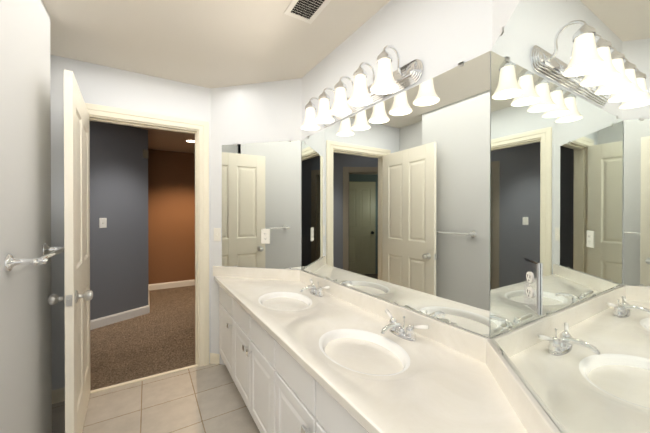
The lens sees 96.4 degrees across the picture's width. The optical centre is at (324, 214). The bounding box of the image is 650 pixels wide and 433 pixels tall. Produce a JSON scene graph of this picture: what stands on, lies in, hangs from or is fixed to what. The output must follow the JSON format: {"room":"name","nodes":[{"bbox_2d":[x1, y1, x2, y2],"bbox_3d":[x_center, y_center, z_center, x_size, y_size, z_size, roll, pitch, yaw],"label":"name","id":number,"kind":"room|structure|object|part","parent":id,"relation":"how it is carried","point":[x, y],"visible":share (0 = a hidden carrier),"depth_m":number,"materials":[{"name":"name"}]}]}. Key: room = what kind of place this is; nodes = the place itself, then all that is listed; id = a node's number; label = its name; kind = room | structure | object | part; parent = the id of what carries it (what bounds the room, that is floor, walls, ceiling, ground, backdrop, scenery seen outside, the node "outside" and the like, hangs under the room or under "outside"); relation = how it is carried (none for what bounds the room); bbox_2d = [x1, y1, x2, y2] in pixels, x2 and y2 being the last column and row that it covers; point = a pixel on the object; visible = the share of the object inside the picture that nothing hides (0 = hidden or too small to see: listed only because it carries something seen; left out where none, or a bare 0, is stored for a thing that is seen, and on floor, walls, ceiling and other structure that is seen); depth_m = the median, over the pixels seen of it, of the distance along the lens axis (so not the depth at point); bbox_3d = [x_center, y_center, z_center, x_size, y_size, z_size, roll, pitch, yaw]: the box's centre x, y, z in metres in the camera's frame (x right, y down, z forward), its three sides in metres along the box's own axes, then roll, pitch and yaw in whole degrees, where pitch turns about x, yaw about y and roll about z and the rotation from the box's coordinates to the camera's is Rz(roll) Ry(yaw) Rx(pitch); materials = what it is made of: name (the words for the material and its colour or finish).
{"room":"bathroom","nodes":[
{"label":"bathroom","id":0,"kind":"room"},
{"bbox_2d":[0,0,51,432],"bbox_3d":[-1.130,0.109,0.660,0.315,2.440,3.280,0,0,-31],"label":"wall","id":1,"kind":"structure","parent":0,"point":[25,290],"depth_m":1.29,"materials":[{"name":"paint"}]},
{"bbox_2d":[4,243,63,271],"bbox_3d":[-1.303,0.186,1.358,0.116,0.068,0.545,0,0,-31],"label":"towel rail","id":2,"kind":"object","parent":1,"relation":"attached to","point":[10,261],"visible":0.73,"depth_m":1.15,"materials":[{"name":"silver metal"}]},
{"bbox_2d":[89,121,148,319],"bbox_3d":[-2.518,0.096,3.528,4.179,2.440,3.180,0,0,-31],"label":"wall","id":3,"kind":"structure","parent":0,"point":[119,243],"depth_m":3.56,"materials":[{"name":"grey paint"}]},
{"bbox_2d":[99,218,106,227],"bbox_3d":[-2.615,0.096,3.423,0.065,0.117,0.037,0,0,-31],"label":"light switch","id":4,"kind":"object","parent":3,"relation":"attached to","point":[102,222],"visible":1,"depth_m":3.42,"materials":[{"name":"white plastic"}]},
{"bbox_2d":[90,305,148,329],"bbox_3d":[-2.568,1.261,3.507,0.735,0.110,0.412,0,0,-31],"label":"baseboard","id":5,"kind":"structure","parent":3,"relation":"attached to","point":[113,318],"depth_m":3.56,"materials":[{"name":"white wood"}]},
{"bbox_2d":[143,149,147,158],"bbox_3d":[-2.362,-0.800,3.827,0.030,0.110,0.060,0,0,30],"label":"door chime","id":6,"kind":"object","parent":3,"relation":"attached to","point":[145,153],"visible":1,"depth_m":3.81,"materials":[{"name":"beige plastic"}]},
{"bbox_2d":[148,284,149,312],"bbox_3d":[-2.691,1.257,4.440,0.013,0.110,1.331,0,0,-31],"label":"baseboard","id":7,"kind":"structure","parent":3,"relation":"attached to","point":[148,284],"depth_m":4.35,"materials":[{"name":"white wood"}]},
{"bbox_2d":[50,55,210,389],"bbox_3d":[-1.532,0.101,2.337,1.260,2.440,0.120,0,0,-31],"label":"wall","id":8,"kind":"structure","parent":0,"point":[109,86],"depth_m":2.15,"materials":[{"name":"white paint"}]},
{"bbox_2d":[48,69,92,432],"bbox_3d":[-1.507,0.291,1.809,0.181,2.045,0.813,0,0,-31],"label":"bathroom door","id":9,"kind":"structure","parent":8,"relation":"in","point":[77,297],"depth_m":1.56,"materials":[{"name":"white wood"}]},
{"bbox_2d":[52,353,219,403],"bbox_3d":[-0.650,1.282,0.959,1.200,0.090,3.160,0,0,-31],"label":"baseboard","id":10,"kind":"structure","parent":8,"relation":"attached to","point":[58,395],"depth_m":2.06,"materials":[{"name":"white wood"}]},
{"bbox_2d":[85,103,208,393],"bbox_3d":[-1.468,0.252,2.377,0.956,2.138,0.163,0,0,-31],"label":"door frame","id":11,"kind":"structure","parent":8,"relation":"attached to","point":[199,129],"depth_m":2.53,"materials":[{"name":"white wood"}]},
{"bbox_2d":[90,285,195,390],"bbox_3d":[-2.713,1.343,3.603,5.600,0.064,3.478,0,0,-31],"label":"floor","id":12,"kind":"structure","parent":0,"point":[159,338],"depth_m":2.99,"materials":[{"name":"brown carpet"}]},
{"bbox_2d":[52,363,259,432],"bbox_3d":[-0.371,1.357,1.021,2.300,0.060,3.372,0,0,-31],"label":"floor","id":13,"kind":"structure","parent":0,"point":[205,399],"depth_m":2.00,"materials":[{"name":"beige tile"}]},
{"bbox_2d":[213,266,561,432],"bbox_3d":[-0.042,0.890,1.576,0.588,0.870,2.689,0,0,-31],"label":"bathroom vanity","id":14,"kind":"object","parent":13,"relation":"on","point":[301,351],"visible":1,"depth_m":1.19,"materials":[{"name":"white stone"}]},
{"bbox_2d":[148,149,194,283],"bbox_3d":[-2.372,0.087,5.481,1.770,2.440,0.120,0,0,-31],"label":"wall","id":15,"kind":"structure","parent":0,"point":[171,216],"depth_m":5.18,"materials":[{"name":"orange paint"}]},
{"bbox_2d":[150,279,194,289],"bbox_3d":[-2.328,1.252,5.436,1.629,0.110,0.013,0,0,-31],"label":"baseboard","id":16,"kind":"structure","parent":15,"relation":"attached to","point":[166,285],"depth_m":5.19,"materials":[{"name":"white wood"}]},
{"bbox_2d":[43,0,390,153],"bbox_3d":[-1.833,-1.158,2.153,5.600,0.080,6.850,0,0,-31],"label":"ceiling","id":17,"kind":"structure","parent":0,"point":[213,43],"depth_m":1.83,"materials":[{"name":"paint"}]},
{"bbox_2d":[284,0,330,23],"bbox_3d":[-0.064,-1.109,1.501,0.170,0.011,0.350,0,0,-31],"label":"ceiling vent","id":18,"kind":"object","parent":17,"relation":"in","point":[319,10],"visible":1,"depth_m":1.59,"materials":[{"name":"white metal"}]},
{"bbox_2d":[211,78,301,364],"bbox_3d":[-0.588,0.100,2.543,0.968,2.440,0.120,0,0,14],"label":"wall","id":19,"kind":"structure","parent":0,"point":[263,112],"depth_m":2.51,"materials":[{"name":"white paint"}]},
{"bbox_2d":[214,228,220,240],"bbox_3d":[-0.951,0.175,2.567,0.053,0.117,0.053,0,0,-31],"label":"bathroom light switch","id":20,"kind":"object","parent":19,"relation":"attached to","point":[217,234],"visible":1,"depth_m":2.56,"materials":[{"name":"white plastic"}]},
{"bbox_2d":[222,140,300,269],"bbox_3d":[-0.550,-0.080,2.468,0.727,1.058,0.005,0,0,14],"label":"mirror","id":21,"kind":"object","parent":19,"relation":"attached to","point":[261,185],"visible":1,"depth_m":2.46,"materials":[{"name":"silver metal"}]},
{"bbox_2d":[261,229,269,243],"bbox_3d":[-0.501,0.181,2.449,0.078,0.125,0.009,0,0,14],"label":"outlet","id":22,"kind":"object","parent":21,"relation":"attached to","point":[265,236],"visible":1,"depth_m":2.45,"materials":[{"name":"white plastic"}]},
{"bbox_2d":[302,0,491,338],"bbox_3d":[0.264,0.104,1.760,0.120,2.440,1.660,0,0,-31],"label":"wall","id":23,"kind":"structure","parent":0,"point":[437,37],"depth_m":1.40,"materials":[{"name":"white paint"}]},
{"bbox_2d":[301,45,423,130],"bbox_3d":[0.123,-0.687,1.664,0.215,0.213,0.910,0,0,-31],"label":"sconce","id":24,"kind":"object","parent":23,"relation":"attached to","point":[387,82],"visible":1,"depth_m":1.49,"materials":[{"name":"white glass"}]},
{"bbox_3d":[0.201,-0.676,1.712,0.032,0.112,0.910,0,0,-31],"label":"plate","id":25,"kind":"part","parent":24,"relation":"part of","materials":[{"name":"silver metal"}]},
{"bbox_2d":[301,51,490,337],"bbox_3d":[0.210,-0.077,1.726,0.005,1.058,1.532,0,0,-31],"label":"mirror","id":26,"kind":"object","parent":23,"relation":"attached to","point":[396,198],"visible":1,"depth_m":1.38,"materials":[{"name":"silver metal"}]},
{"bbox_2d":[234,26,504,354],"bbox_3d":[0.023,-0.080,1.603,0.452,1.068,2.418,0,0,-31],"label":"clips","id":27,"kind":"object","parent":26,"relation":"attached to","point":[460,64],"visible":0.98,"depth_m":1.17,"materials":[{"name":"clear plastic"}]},
{"bbox_2d":[492,0,559,429],"bbox_3d":[0.697,0.110,0.514,0.697,2.440,1.122,0,0,-31],"label":"wall","id":28,"kind":"structure","parent":0,"point":[502,11],"depth_m":0.98,"materials":[{"name":"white paint"}]},
{"bbox_2d":[490,0,649,432],"bbox_3d":[0.520,-0.072,0.692,0.005,1.058,0.768,0,0,14],"label":"mirror","id":29,"kind":"object","parent":28,"relation":"attached to","point":[570,146],"visible":1,"depth_m":0.56,"materials":[{"name":"silver metal"}]},
{"bbox_2d":[524,258,539,314],"bbox_3d":[0.523,0.178,0.739,0.009,0.125,0.078,0,0,14],"label":"outlet","id":30,"kind":"object","parent":29,"relation":"attached to","point":[531,284],"visible":1,"depth_m":0.73,"materials":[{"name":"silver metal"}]}
]}

